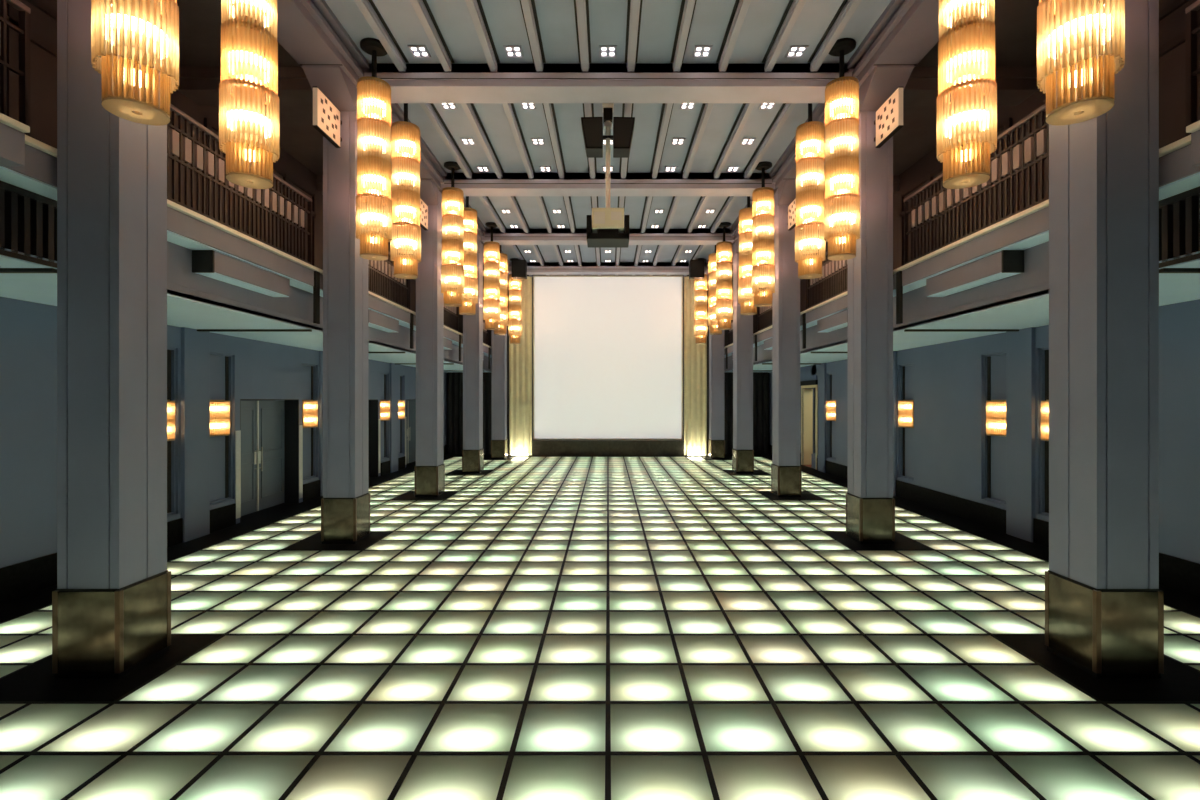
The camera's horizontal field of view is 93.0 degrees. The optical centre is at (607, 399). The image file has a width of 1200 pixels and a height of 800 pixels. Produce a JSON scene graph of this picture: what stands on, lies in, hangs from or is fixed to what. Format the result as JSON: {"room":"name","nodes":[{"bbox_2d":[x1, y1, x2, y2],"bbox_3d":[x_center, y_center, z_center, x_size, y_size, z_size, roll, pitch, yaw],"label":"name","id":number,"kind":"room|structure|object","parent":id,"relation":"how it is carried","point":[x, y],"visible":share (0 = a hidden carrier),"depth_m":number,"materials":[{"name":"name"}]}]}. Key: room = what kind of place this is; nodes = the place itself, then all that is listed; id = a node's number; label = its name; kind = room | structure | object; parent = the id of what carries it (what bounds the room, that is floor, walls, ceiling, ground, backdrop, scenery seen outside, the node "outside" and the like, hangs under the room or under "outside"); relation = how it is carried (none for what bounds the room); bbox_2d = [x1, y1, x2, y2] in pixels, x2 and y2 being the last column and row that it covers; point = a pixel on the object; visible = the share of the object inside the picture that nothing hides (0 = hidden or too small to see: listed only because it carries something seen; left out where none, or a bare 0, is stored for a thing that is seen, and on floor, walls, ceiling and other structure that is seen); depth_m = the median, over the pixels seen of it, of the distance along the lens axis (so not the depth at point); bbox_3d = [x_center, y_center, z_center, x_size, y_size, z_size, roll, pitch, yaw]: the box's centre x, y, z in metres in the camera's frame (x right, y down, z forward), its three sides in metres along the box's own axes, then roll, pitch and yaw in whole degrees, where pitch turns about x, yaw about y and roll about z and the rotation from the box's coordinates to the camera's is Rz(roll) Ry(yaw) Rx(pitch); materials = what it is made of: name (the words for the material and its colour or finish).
{"room":"ballroom","nodes":[
{"label":"ballroom","id":0,"kind":"room"},
{"bbox_2d":[0,0,446,567],"bbox_3d":[-6.820,-1.489,10.650,0.560,7.390,25.300,0,0,0],"label":"wall","id":1,"kind":"structure","parent":0,"point":[203,367],"depth_m":8.79,"materials":[{"name":"paint"}]},
{"bbox_2d":[167,400,174,440],"bbox_3d":[-6.581,0.306,8.449,0.208,0.620,0.420,0,0,0],"label":"wall sconce","id":2,"kind":"object","parent":1,"relation":"attached to","point":[170,404],"visible":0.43,"depth_m":8.45,"materials":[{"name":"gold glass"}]},
{"bbox_2d":[210,400,229,436],"bbox_3d":[-6.581,0.306,9.689,0.208,0.620,0.420,0,0,0],"label":"wall sconce","id":3,"kind":"object","parent":1,"relation":"attached to","point":[219,409],"visible":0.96,"depth_m":9.57,"materials":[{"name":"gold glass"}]},
{"bbox_2d":[0,445,447,602],"bbox_3d":[-6.590,2.013,10.650,0.040,0.374,25.300,0,0,0],"label":"baseboard","id":4,"kind":"structure","parent":1,"relation":"attached to","point":[17,580],"depth_m":6.71,"materials":[{"name":"black stone"}]},
{"bbox_2d":[0,113,491,372],"bbox_3d":[-5.420,-1.552,10.650,2.360,0.915,25.300,0,0,0],"label":"balcony","id":5,"kind":"object","parent":1,"relation":"attached to","point":[28,165],"visible":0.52,"depth_m":6.59,"materials":[{"name":"paint"}]},
{"bbox_2d":[0,0,30,135],"bbox_3d":[-4.500,-2.489,2.659,0.060,1.090,3.500,0,0,0],"label":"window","id":6,"kind":"structure","parent":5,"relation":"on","point":[23,30],"depth_m":4.37,"materials":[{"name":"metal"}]},
{"bbox_2d":[0,181,56,267],"bbox_3d":[-4.770,-1.429,1.524,0.080,0.590,7.049,0,0,0],"label":"grille","id":7,"kind":"object","parent":5,"relation":"attached to","point":[28,218],"depth_m":4.65,"materials":[{"name":"brown wood"}]},
{"bbox_2d":[167,103,311,264],"bbox_3d":[-4.500,-2.489,6.859,0.060,1.090,3.500,0,0,0],"label":"balcony railing","id":8,"kind":"object","parent":5,"relation":"on","point":[184,148],"visible":0.66,"depth_m":6.68,"materials":[{"name":"black metal"}]},
{"bbox_2d":[192,250,289,296],"bbox_3d":[-4.620,-1.581,7.264,0.240,0.254,1.570,0,0,0],"label":"housing","id":9,"kind":"object","parent":5,"relation":"attached to","point":[213,264],"visible":1,"depth_m":6.97,"materials":[{"name":"paint"}]},
{"bbox_2d":[196,272,288,296],"bbox_3d":[-4.620,-1.460,7.279,0.220,0.012,1.540,0,0,0],"label":"grille","id":10,"kind":"object","parent":9,"relation":"attached to","point":[221,276],"depth_m":7.16,"materials":[{"name":"paint"}]},
{"bbox_2d":[368,309,398,331],"bbox_3d":[-4.620,-1.581,11.464,0.240,0.254,1.570,0,0,0],"label":"housing","id":11,"kind":"object","parent":5,"relation":"attached to","point":[376,320],"visible":0.61,"depth_m":11.41,"materials":[{"name":"paint"}]},
{"bbox_2d":[368,322,396,331],"bbox_3d":[-4.620,-1.460,11.479,0.220,0.012,1.540,0,0,0],"label":"grille","id":12,"kind":"object","parent":11,"relation":"attached to","point":[376,325],"depth_m":11.46,"materials":[{"name":"paint"}]},
{"bbox_2d":[368,251,408,308],"bbox_3d":[-4.500,-2.489,11.059,0.060,1.090,3.500,0,0,0],"label":"balcony railing","id":13,"kind":"object","parent":5,"relation":"on","point":[399,288],"visible":0.39,"depth_m":11.63,"materials":[{"name":"brown wood"}]},
{"bbox_2d":[444,306,457,330],"bbox_3d":[-4.500,-2.489,15.259,0.060,1.090,3.500,0,0,0],"label":"balcony railing","id":14,"kind":"object","parent":5,"relation":"on","point":[450,313],"visible":0.2,"depth_m":16.32,"materials":[{"name":"brown wood"}]},
{"bbox_2d":[448,372,491,453],"bbox_3d":[-5.475,0.531,23.110,2.050,3.330,0.120,0,0,0],"label":"curtain","id":15,"kind":"object","parent":5,"relation":"hanging from","point":[455,379],"visible":0.48,"depth_m":23.09,"materials":[{"name":"black fabric"}]},
{"bbox_2d":[235,399,302,522],"bbox_3d":[-6.764,1.095,11.179,0.352,2.223,2.200,0,0,0],"label":"door","id":16,"kind":"structure","parent":1,"relation":"in","point":[259,441],"depth_m":11.51,"materials":[{"name":"grey metal"}]},
{"bbox_2d":[302,400,317,427],"bbox_3d":[-6.581,0.306,12.649,0.208,0.620,0.420,0,0,0],"label":"wall sconce","id":17,"kind":"object","parent":1,"relation":"attached to","point":[309,407],"visible":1,"depth_m":12.52,"materials":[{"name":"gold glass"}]},
{"bbox_2d":[368,399,379,476],"bbox_3d":[-6.764,1.095,15.379,0.352,2.223,2.200,0,0,0],"label":"door","id":18,"kind":"structure","parent":1,"relation":"in","point":[373,421],"depth_m":16.34,"materials":[{"name":"grey"}]},
{"bbox_2d":[380,400,389,420],"bbox_3d":[-6.581,0.306,16.849,0.208,0.620,0.420,0,0,0],"label":"wall sconce","id":19,"kind":"object","parent":1,"relation":"attached to","point":[384,404],"visible":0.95,"depth_m":16.69,"materials":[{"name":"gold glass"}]},
{"bbox_2d":[405,399,415,464],"bbox_3d":[-6.764,1.095,19.579,0.352,2.223,2.200,0,0,0],"label":"door","id":20,"kind":"structure","parent":1,"relation":"in","point":[410,419],"depth_m":19.85,"materials":[{"name":"grey"}]},
{"bbox_2d":[0,454,1199,799],"bbox_3d":[0.000,2.328,10.650,14.600,0.256,25.300,0,0,0],"label":"floor","id":21,"kind":"structure","parent":0,"point":[533,627],"depth_m":4.64,"materials":[{"name":"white glass"}]},
{"bbox_2d":[52,0,170,678],"bbox_3d":[-4.115,-1.306,4.749,0.532,7.015,1.620,0,0,0],"label":"column","id":22,"kind":"structure","parent":21,"relation":"on","point":[111,600],"depth_m":4.50,"materials":[{"name":"paint"}]},
{"bbox_2d":[302,65,369,543],"bbox_3d":[-4.115,-1.306,8.949,0.532,7.015,1.620,0,0,0],"label":"column","id":23,"kind":"structure","parent":21,"relation":"on","point":[345,502],"depth_m":8.70,"materials":[{"name":"grey paint"}]},
{"bbox_2d":[312,87,341,147],"bbox_3d":[-4.090,-4.098,8.322,0.074,0.552,0.765,0,0,0],"label":"sign","id":24,"kind":"object","parent":23,"relation":"attached to","point":[326,116],"visible":1,"depth_m":8.20,"materials":[{"name":"beige wood"}]},
{"bbox_2d":[415,179,444,496],"bbox_3d":[-4.115,-1.306,13.149,0.532,7.015,1.620,0,0,0],"label":"column","id":25,"kind":"structure","parent":21,"relation":"on","point":[430,466],"depth_m":12.90,"materials":[{"name":"grey paint"}]},
{"bbox_2d":[420,198,428,229],"bbox_3d":[-4.090,-4.098,12.521,0.074,0.552,0.765,0,0,0],"label":"sign","id":26,"kind":"object","parent":25,"relation":"attached to","point":[424,224],"visible":0.7,"depth_m":12.57,"materials":[{"name":"beige plastic"}]},
{"bbox_2d":[462,238,483,472],"bbox_3d":[-4.115,-1.306,17.349,0.532,7.015,1.620,0,0,0],"label":"column","id":27,"kind":"structure","parent":21,"relation":"on","point":[473,451],"depth_m":17.10,"materials":[{"name":"grey paint"}]},
{"bbox_2d":[491,275,508,458],"bbox_3d":[-4.115,-1.306,21.549,0.532,7.015,1.620,0,0,0],"label":"column","id":28,"kind":"structure","parent":21,"relation":"on","point":[499,442],"depth_m":21.30,"materials":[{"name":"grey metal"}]},
{"bbox_2d":[532,440,683,455],"bbox_3d":[0.000,1.898,22.810,6.000,0.604,0.880,0,0,0],"label":"stage platform","id":29,"kind":"object","parent":21,"relation":"on","point":[539,447],"visible":0.98,"depth_m":22.40,"materials":[{"name":"black wood"}]},
{"bbox_2d":[533,275,682,439],"bbox_3d":[0.000,-1.684,22.700,5.980,6.560,0.080,0,0,0],"label":"projection screen","id":30,"kind":"object","parent":29,"relation":"on","point":[608,349],"visible":0.91,"depth_m":22.68,"materials":[{"name":"white fabric"}]},
{"bbox_2d":[707,275,724,458],"bbox_3d":[4.115,-1.306,21.549,0.532,7.015,1.620,0,0,0],"label":"column","id":31,"kind":"structure","parent":21,"relation":"on","point":[716,442],"depth_m":21.30,"materials":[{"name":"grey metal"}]},
{"bbox_2d":[732,238,753,472],"bbox_3d":[4.115,-1.306,17.349,0.532,7.015,1.620,0,0,0],"label":"column","id":32,"kind":"structure","parent":21,"relation":"on","point":[742,451],"depth_m":17.10,"materials":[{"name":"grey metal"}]},
{"bbox_2d":[771,179,800,496],"bbox_3d":[4.115,-1.306,13.149,0.532,7.015,1.620,0,0,0],"label":"column","id":33,"kind":"structure","parent":21,"relation":"on","point":[785,466],"depth_m":12.90,"materials":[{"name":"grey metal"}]},
{"bbox_2d":[787,198,795,229],"bbox_3d":[4.090,-4.098,12.521,0.074,0.552,0.765,0,0,0],"label":"sign","id":34,"kind":"object","parent":33,"relation":"attached to","point":[791,224],"visible":0.69,"depth_m":12.57,"materials":[{"name":"beige plastic"}]},
{"bbox_2d":[846,65,913,543],"bbox_3d":[4.115,-1.306,8.949,0.532,7.015,1.620,0,0,0],"label":"column","id":35,"kind":"structure","parent":21,"relation":"on","point":[870,502],"depth_m":8.70,"materials":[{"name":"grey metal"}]},
{"bbox_2d":[874,87,903,147],"bbox_3d":[4.090,-4.098,8.322,0.074,0.552,0.765,0,0,0],"label":"sign","id":36,"kind":"object","parent":35,"relation":"attached to","point":[889,116],"visible":1,"depth_m":8.20,"materials":[{"name":"beige plastic"}]},
{"bbox_2d":[1045,0,1163,678],"bbox_3d":[4.115,-1.306,4.749,0.532,7.015,1.620,0,0,0],"label":"column","id":37,"kind":"structure","parent":21,"relation":"on","point":[1104,600],"depth_m":4.50,"materials":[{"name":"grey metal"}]},
{"bbox_2d":[177,0,1038,276],"bbox_3d":[0.000,-5.164,10.800,14.000,0.300,25.600,0,0,0],"label":"ceiling","id":38,"kind":"structure","parent":0,"point":[451,31],"depth_m":8.66,"materials":[{"name":"paint"}]},
{"bbox_2d":[91,0,178,125],"bbox_3d":[-3.410,-3.622,4.119,0.489,3.085,0.487,0,0,-5],"label":"chandelier","id":39,"kind":"object","parent":38,"relation":"hanging from","point":[145,33],"visible":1,"depth_m":4.00,"materials":[{"name":"yellow glass"}]},
{"bbox_2d":[177,67,312,105],"bbox_3d":[-5.510,-4.964,8.949,2.180,0.440,0.580,0,0,0],"label":"beam","id":40,"kind":"structure","parent":38,"relation":"attached to","point":[200,85],"depth_m":8.70,"materials":[{"name":"paint"}]},
{"bbox_2d":[219,0,278,188],"bbox_3d":[-3.410,-3.622,5.419,0.489,3.085,0.487,0,0,-5],"label":"chandelier","id":41,"kind":"object","parent":38,"relation":"hanging from","point":[249,64],"visible":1,"depth_m":5.27,"materials":[{"name":"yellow glass"}]},
{"bbox_2d":[356,38,391,260],"bbox_3d":[-3.410,-3.622,8.299,0.487,3.085,0.489,0,0,25],"label":"chandelier","id":42,"kind":"object","parent":38,"relation":"hanging from","point":[373,213],"visible":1,"depth_m":8.16,"materials":[{"name":"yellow glass"}]},
{"bbox_2d":[277,0,509,282],"bbox_3d":[-4.040,-4.987,10.650,0.760,0.393,25.300,0,0,0],"label":"beam","id":43,"kind":"structure","parent":38,"relation":"attached to","point":[309,31],"depth_m":7.80,"materials":[{"name":"paint"}]},
{"bbox_2d":[509,276,531,454],"bbox_3d":[-3.470,-1.349,22.561,0.900,7.090,0.073,0,0,-1],"label":"stage curtain","id":44,"kind":"object","parent":43,"relation":"hanging from","point":[520,355],"visible":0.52,"depth_m":22.55,"materials":[{"name":"beige fabric"}]},
{"bbox_2d":[390,103,420,278],"bbox_3d":[-3.410,-3.622,9.599,0.489,3.085,0.487,0,0,-5],"label":"chandelier","id":45,"kind":"object","parent":38,"relation":"hanging from","point":[405,135],"visible":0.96,"depth_m":9.45,"materials":[{"name":"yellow glass"}]},
{"bbox_2d":[407,45,430,57],"bbox_3d":[-2.790,-5.154,8.420,0.260,0.020,0.280,0,0,0],"label":"recessed light","id":46,"kind":"object","parent":38,"relation":"in","point":[413,47],"visible":1,"depth_m":8.41,"materials":[{"name":"white glass"}]},
{"bbox_2d":[441,161,463,306],"bbox_3d":[-3.410,-3.622,12.499,0.489,3.085,0.487,0,0,-5],"label":"chandelier","id":47,"kind":"object","parent":38,"relation":"hanging from","point":[452,276],"visible":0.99,"depth_m":12.35,"materials":[{"name":"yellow glass"}]},
{"bbox_2d":[459,196,477,314],"bbox_3d":[-3.410,-3.622,13.799,0.487,3.085,0.489,0,0,25],"label":"chandelier","id":48,"kind":"object","parent":38,"relation":"hanging from","point":[470,296],"visible":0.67,"depth_m":13.65,"materials":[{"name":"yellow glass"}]},
{"bbox_2d":[483,222,499,329],"bbox_3d":[-3.410,-3.622,16.699,0.489,3.085,0.487,0,0,-5],"label":"chandelier","id":49,"kind":"object","parent":38,"relation":"hanging from","point":[491,302],"visible":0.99,"depth_m":16.54,"materials":[{"name":"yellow glass"}]},
{"bbox_2d":[492,245,507,334],"bbox_3d":[-3.410,-3.622,17.999,0.489,3.085,0.487,0,0,-5],"label":"chandelier","id":50,"kind":"object","parent":38,"relation":"hanging from","point":[501,330],"visible":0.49,"depth_m":17.85,"materials":[{"name":"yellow glass"}]},
{"bbox_2d":[503,45,523,57],"bbox_3d":[-1.395,-5.154,8.420,0.260,0.020,0.280,0,0,0],"label":"recessed light","id":51,"kind":"object","parent":38,"relation":"in","point":[508,47],"visible":1,"depth_m":8.41,"materials":[{"name":"white glass"}]},
{"bbox_2d":[508,258,521,343],"bbox_3d":[-3.410,-3.622,20.899,0.487,3.085,0.489,0,0,-25],"label":"chandelier","id":52,"kind":"object","parent":38,"relation":"hanging from","point":[515,285],"visible":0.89,"depth_m":20.72,"materials":[{"name":"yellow glass"}]},
{"bbox_2d":[512,259,526,278],"bbox_3d":[-3.160,-4.754,20.295,0.500,0.820,0.370,0,0,0],"label":"loudspeaker","id":53,"kind":"object","parent":38,"relation":"hanging from","point":[519,267],"visible":0.96,"depth_m":20.11,"materials":[{"name":"black plastic"}]},
{"bbox_2d":[512,260,524,275],"bbox_3d":[-3.160,-4.654,20.115,0.440,0.560,0.010,0,0,0],"label":"grille","id":54,"kind":"object","parent":53,"relation":"attached to","point":[518,266],"depth_m":20.11,"materials":[{"name":"metal"}]},
{"bbox_2d":[356,63,856,102],"bbox_3d":[0.000,-4.989,8.947,7.740,0.390,0.583,0,0,0],"label":"ceiling beam","id":55,"kind":"structure","parent":38,"relation":"attached to","point":[421,82],"depth_m":8.73,"materials":[{"name":"paint"}]},
{"bbox_2d":[507,262,707,274],"bbox_3d":[0.000,-4.989,21.547,7.740,0.390,0.583,0,0,0],"label":"ceiling beam","id":56,"kind":"structure","parent":38,"relation":"attached to","point":[533,268],"depth_m":21.33,"materials":[{"name":"paint"}]},
{"bbox_2d":[602,103,613,207],"bbox_3d":[0.000,-4.189,9.800,0.200,1.949,0.200,0,0,0],"label":"pole","id":57,"kind":"object","parent":38,"relation":"hanging from","point":[607,107],"visible":0.77,"depth_m":9.76,"materials":[{"name":"grey metal"}]},
{"bbox_2d":[581,117,602,157],"bbox_3d":[-0.274,-4.524,9.805,0.368,0.540,0.390,0,0,0],"label":"loudspeaker","id":58,"kind":"object","parent":57,"relation":"attached to","point":[592,127],"visible":1,"depth_m":9.61,"materials":[{"name":"black plastic"}]},
{"bbox_2d":[583,118,601,146],"bbox_3d":[-0.265,-4.524,9.615,0.330,0.480,0.010,0,0,0],"label":"grille","id":59,"kind":"object","parent":58,"relation":"attached to","point":[592,127],"depth_m":9.61,"materials":[{"name":"fabric"}]},
{"bbox_2d":[587,208,628,247],"bbox_3d":[0.000,-2.959,9.867,0.720,0.510,0.746,0,0,0],"label":"projector","id":60,"kind":"object","parent":57,"relation":"hanging from","point":[607,227],"visible":1,"depth_m":9.54,"materials":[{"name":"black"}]},
{"bbox_2d":[613,117,634,157],"bbox_3d":[0.274,-4.524,9.805,0.368,0.540,0.390,0,0,0],"label":"loudspeaker","id":61,"kind":"object","parent":57,"relation":"attached to","point":[623,127],"visible":1,"depth_m":9.61,"materials":[{"name":"black plastic"}]},
{"bbox_2d":[614,118,632,146],"bbox_3d":[0.265,-4.524,9.615,0.330,0.480,0.010,0,0,0],"label":"speaker","id":62,"kind":"object","parent":61,"relation":"attached to","point":[623,127],"depth_m":9.61,"materials":[{"name":"fabric"}]},
{"bbox_2d":[599,45,616,57],"bbox_3d":[0.000,-5.154,8.420,0.260,0.020,0.280,0,0,0],"label":"recessed light","id":63,"kind":"object","parent":38,"relation":"in","point":[603,47],"visible":1,"depth_m":8.41,"materials":[{"name":"white glass"}]},
{"bbox_2d":[439,173,777,195],"bbox_3d":[0.000,-4.989,13.148,7.740,0.390,0.583,0,0,0],"label":"ceiling beam","id":64,"kind":"structure","parent":38,"relation":"attached to","point":[481,184],"depth_m":12.93,"materials":[{"name":"paint"}]},
{"bbox_2d":[482,228,734,244],"bbox_3d":[0.000,-4.989,17.348,7.740,0.390,0.583,0,0,0],"label":"ceiling beam","id":65,"kind":"structure","parent":38,"relation":"attached to","point":[512,236],"depth_m":17.13,"materials":[{"name":"paint"}]},
{"bbox_2d":[689,259,703,278],"bbox_3d":[3.160,-4.754,20.295,0.500,0.820,0.370,0,0,0],"label":"loudspeaker","id":66,"kind":"object","parent":38,"relation":"hanging from","point":[696,267],"visible":0.96,"depth_m":20.11,"materials":[{"name":"black plastic"}]},
{"bbox_2d":[691,260,703,275],"bbox_3d":[3.160,-4.654,20.115,0.440,0.560,0.010,0,0,0],"label":"grille","id":67,"kind":"object","parent":66,"relation":"attached to","point":[697,266],"depth_m":20.11,"materials":[{"name":"fabric"}]},
{"bbox_2d":[694,258,707,343],"bbox_3d":[3.410,-3.622,20.899,0.487,3.085,0.489,0,0,25],"label":"chandelier","id":68,"kind":"object","parent":38,"relation":"hanging from","point":[700,285],"visible":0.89,"depth_m":20.72,"materials":[{"name":"gold glass"}]},
{"bbox_2d":[692,45,712,57],"bbox_3d":[1.395,-5.154,8.420,0.260,0.020,0.280,0,0,0],"label":"recessed light","id":69,"kind":"object","parent":38,"relation":"in","point":[698,47],"visible":1,"depth_m":8.41,"materials":[{"name":"white glass"}]},
{"bbox_2d":[708,245,723,334],"bbox_3d":[3.410,-3.622,17.999,0.489,3.085,0.487,0,0,5],"label":"chandelier","id":70,"kind":"object","parent":38,"relation":"hanging from","point":[714,330],"visible":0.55,"depth_m":17.85,"materials":[{"name":"gold glass"}]},
{"bbox_2d":[716,222,732,329],"bbox_3d":[3.410,-3.622,16.699,0.489,3.085,0.487,0,0,5],"label":"chandelier","id":71,"kind":"object","parent":38,"relation":"hanging from","point":[724,302],"visible":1,"depth_m":16.54,"materials":[{"name":"gold glass"}]},
{"bbox_2d":[738,196,756,314],"bbox_3d":[3.410,-3.622,13.799,0.487,3.085,0.489,0,0,-25],"label":"chandelier","id":72,"kind":"object","parent":38,"relation":"hanging from","point":[745,296],"visible":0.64,"depth_m":13.65,"materials":[{"name":"gold glass"}]},
{"bbox_2d":[752,161,774,306],"bbox_3d":[3.410,-3.622,12.499,0.489,3.085,0.487,0,0,5],"label":"chandelier","id":73,"kind":"object","parent":38,"relation":"hanging from","point":[763,276],"visible":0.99,"depth_m":12.35,"materials":[{"name":"gold glass"}]},
{"bbox_2d":[785,45,808,57],"bbox_3d":[2.790,-5.154,8.420,0.260,0.020,0.280,0,0,0],"label":"recessed light","id":74,"kind":"object","parent":38,"relation":"in","point":[793,47],"visible":1,"depth_m":8.41,"materials":[{"name":"white glass"}]},
{"bbox_2d":[795,103,825,278],"bbox_3d":[3.410,-3.622,9.599,0.489,3.085,0.487,0,0,5],"label":"chandelier","id":75,"kind":"object","parent":38,"relation":"hanging from","point":[810,135],"visible":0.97,"depth_m":9.45,"materials":[{"name":"gold glass"}]},
{"bbox_2d":[706,0,938,282],"bbox_3d":[4.040,-4.987,10.650,0.760,0.393,25.300,0,0,0],"label":"beam","id":76,"kind":"structure","parent":38,"relation":"attached to","point":[906,31],"depth_m":7.80,"materials":[{"name":"paint"}]},
{"bbox_2d":[684,276,706,454],"bbox_3d":[3.470,-1.349,22.561,0.900,7.090,0.073,0,0,1],"label":"stage curtain","id":77,"kind":"object","parent":76,"relation":"hanging from","point":[695,355],"visible":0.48,"depth_m":22.55,"materials":[{"name":"beige fabric"}]},
{"bbox_2d":[824,38,859,260],"bbox_3d":[3.410,-3.622,8.299,0.487,3.085,0.489,0,0,-25],"label":"chandelier","id":78,"kind":"object","parent":38,"relation":"hanging from","point":[841,213],"visible":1,"depth_m":8.14,"materials":[{"name":"gold glass"}]},
{"bbox_2d":[937,0,996,188],"bbox_3d":[3.410,-3.622,5.419,0.489,3.085,0.487,0,0,5],"label":"chandelier","id":79,"kind":"object","parent":38,"relation":"hanging from","point":[966,64],"visible":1,"depth_m":5.27,"materials":[{"name":"gold glass"}]},
{"bbox_2d":[903,67,1038,105],"bbox_3d":[5.510,-4.964,8.949,2.180,0.440,0.580,0,0,0],"label":"beam","id":80,"kind":"structure","parent":38,"relation":"attached to","point":[1015,85],"depth_m":8.70,"materials":[{"name":"paint"}]},
{"bbox_2d":[1037,0,1124,125],"bbox_3d":[3.410,-3.622,4.119,0.489,3.085,0.487,0,0,5],"label":"chandelier","id":81,"kind":"object","parent":38,"relation":"hanging from","point":[1070,33],"visible":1,"depth_m":4.00,"materials":[{"name":"gold glass"}]},
{"bbox_2d":[447,275,768,453],"bbox_3d":[0.000,-1.489,23.450,14.200,7.390,0.300,0,0,0],"label":"wall","id":82,"kind":"structure","parent":0,"point":[460,317],"depth_m":23.30,"materials":[{"name":"grey"}]},
{"bbox_2d":[769,0,1199,563],"bbox_3d":[6.820,-1.489,10.650,0.560,7.390,25.300,0,0,0],"label":"wall","id":83,"kind":"structure","parent":0,"point":[948,449],"depth_m":9.45,"materials":[{"name":"paint"}]},
{"bbox_2d":[800,380,817,469],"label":"door","id":84,"kind":"structure","parent":83,"relation":"in","point":[806,394],"depth_m":19.25,"materials":[{"name":"beige wood"}]},
{"bbox_2d":[826,400,835,420],"bbox_3d":[6.581,0.306,16.849,0.208,0.620,0.420,0,0,0],"label":"wall sconce","id":85,"kind":"object","parent":83,"relation":"attached to","point":[830,404],"visible":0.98,"depth_m":16.69,"materials":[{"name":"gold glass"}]},
{"bbox_2d":[898,400,913,427],"bbox_3d":[6.581,0.306,12.649,0.208,0.620,0.420,0,0,0],"label":"wall sconce","id":86,"kind":"object","parent":83,"relation":"attached to","point":[905,407],"visible":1,"depth_m":12.50,"materials":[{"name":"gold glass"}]},
{"bbox_2d":[724,120,1199,372],"bbox_3d":[5.420,-1.552,10.650,2.360,0.915,25.300,0,0,0],"label":"balcony","id":87,"kind":"object","parent":83,"relation":"attached to","point":[1013,303],"visible":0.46,"depth_m":6.91,"materials":[{"name":"paint"}]},
{"bbox_2d":[724,372,767,453],"bbox_3d":[5.475,0.531,23.110,2.050,3.330,0.120,0,0,0],"label":"curtain","id":88,"kind":"object","parent":87,"relation":"hanging from","point":[760,379],"visible":0.49,"depth_m":23.09,"materials":[{"name":"black fabric"}]},
{"bbox_2d":[758,306,771,330],"bbox_3d":[4.500,-2.489,15.259,0.060,1.090,3.500,0,0,0],"label":"balcony railing","id":89,"kind":"object","parent":87,"relation":"on","point":[764,313],"visible":0.18,"depth_m":16.32,"materials":[{"name":"brown wood"}]},
{"bbox_2d":[807,251,847,308],"bbox_3d":[4.500,-2.489,11.059,0.060,1.090,3.500,0,0,0],"label":"balcony railing","id":90,"kind":"object","parent":87,"relation":"on","point":[816,288],"visible":0.33,"depth_m":11.63,"materials":[{"name":"brown wood"}]},
{"bbox_2d":[817,309,847,331],"bbox_3d":[4.620,-1.581,11.464,0.240,0.254,1.570,0,0,0],"label":"housing","id":91,"kind":"object","parent":87,"relation":"attached to","point":[839,320],"visible":0.66,"depth_m":11.41,"materials":[{"name":"paint"}]},
{"bbox_2d":[819,322,847,331],"bbox_3d":[4.620,-1.460,11.479,0.220,0.012,1.540,0,0,0],"label":"grille","id":92,"kind":"object","parent":91,"relation":"attached to","point":[839,325],"depth_m":11.46,"materials":[{"name":"paint"}]},
{"bbox_2d":[926,250,1023,296],"bbox_3d":[4.620,-1.581,7.264,0.240,0.254,1.570,0,0,0],"label":"housing","id":93,"kind":"object","parent":87,"relation":"attached to","point":[1002,264],"visible":1,"depth_m":6.97,"materials":[{"name":"paint"}]},
{"bbox_2d":[927,272,1019,296],"bbox_3d":[4.620,-1.460,7.279,0.220,0.012,1.540,0,0,0],"label":"grille","id":94,"kind":"object","parent":93,"relation":"attached to","point":[992,276],"depth_m":7.16,"materials":[{"name":"paint"}]},
{"bbox_2d":[904,103,1048,264],"bbox_3d":[4.500,-2.489,6.859,0.060,1.090,3.500,0,0,0],"label":"balcony railing","id":95,"kind":"object","parent":87,"relation":"on","point":[1031,148],"visible":0.66,"depth_m":6.68,"materials":[{"name":"black metal"}]},
{"bbox_2d":[1159,186,1199,267],"bbox_3d":[4.770,-1.429,1.524,0.080,0.590,7.049,0,0,0],"label":"railing","id":96,"kind":"object","parent":87,"relation":"attached to","point":[1179,213],"depth_m":4.72,"materials":[{"name":"brown wood"}]},
{"bbox_2d":[1185,0,1199,135],"bbox_3d":[4.500,-2.489,2.659,0.060,1.090,3.500,0,0,0],"label":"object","id":97,"kind":"object","parent":87,"relation":"on","point":[1192,30],"visible":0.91,"depth_m":4.37,"materials":[{"name":"brown wood"}]},
{"bbox_2d":[768,445,1199,597],"bbox_3d":[6.590,2.013,10.650,0.040,0.374,25.300,0,0,0],"label":"baseboard","id":98,"kind":"structure","parent":83,"relation":"attached to","point":[1182,575],"depth_m":9.82,"materials":[{"name":"black stone"}]},
{"bbox_2d":[986,400,1005,436],"bbox_3d":[6.581,0.306,9.689,0.208,0.620,0.420,0,0,0],"label":"wall sconce","id":99,"kind":"object","parent":83,"relation":"attached to","point":[995,409],"visible":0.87,"depth_m":9.57,"materials":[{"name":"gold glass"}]},
{"bbox_2d":[1041,400,1048,440],"bbox_3d":[6.581,0.306,8.449,0.208,0.620,0.420,0,0,0],"label":"wall sconce","id":100,"kind":"object","parent":83,"relation":"attached to","point":[1044,404],"visible":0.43,"depth_m":8.45,"materials":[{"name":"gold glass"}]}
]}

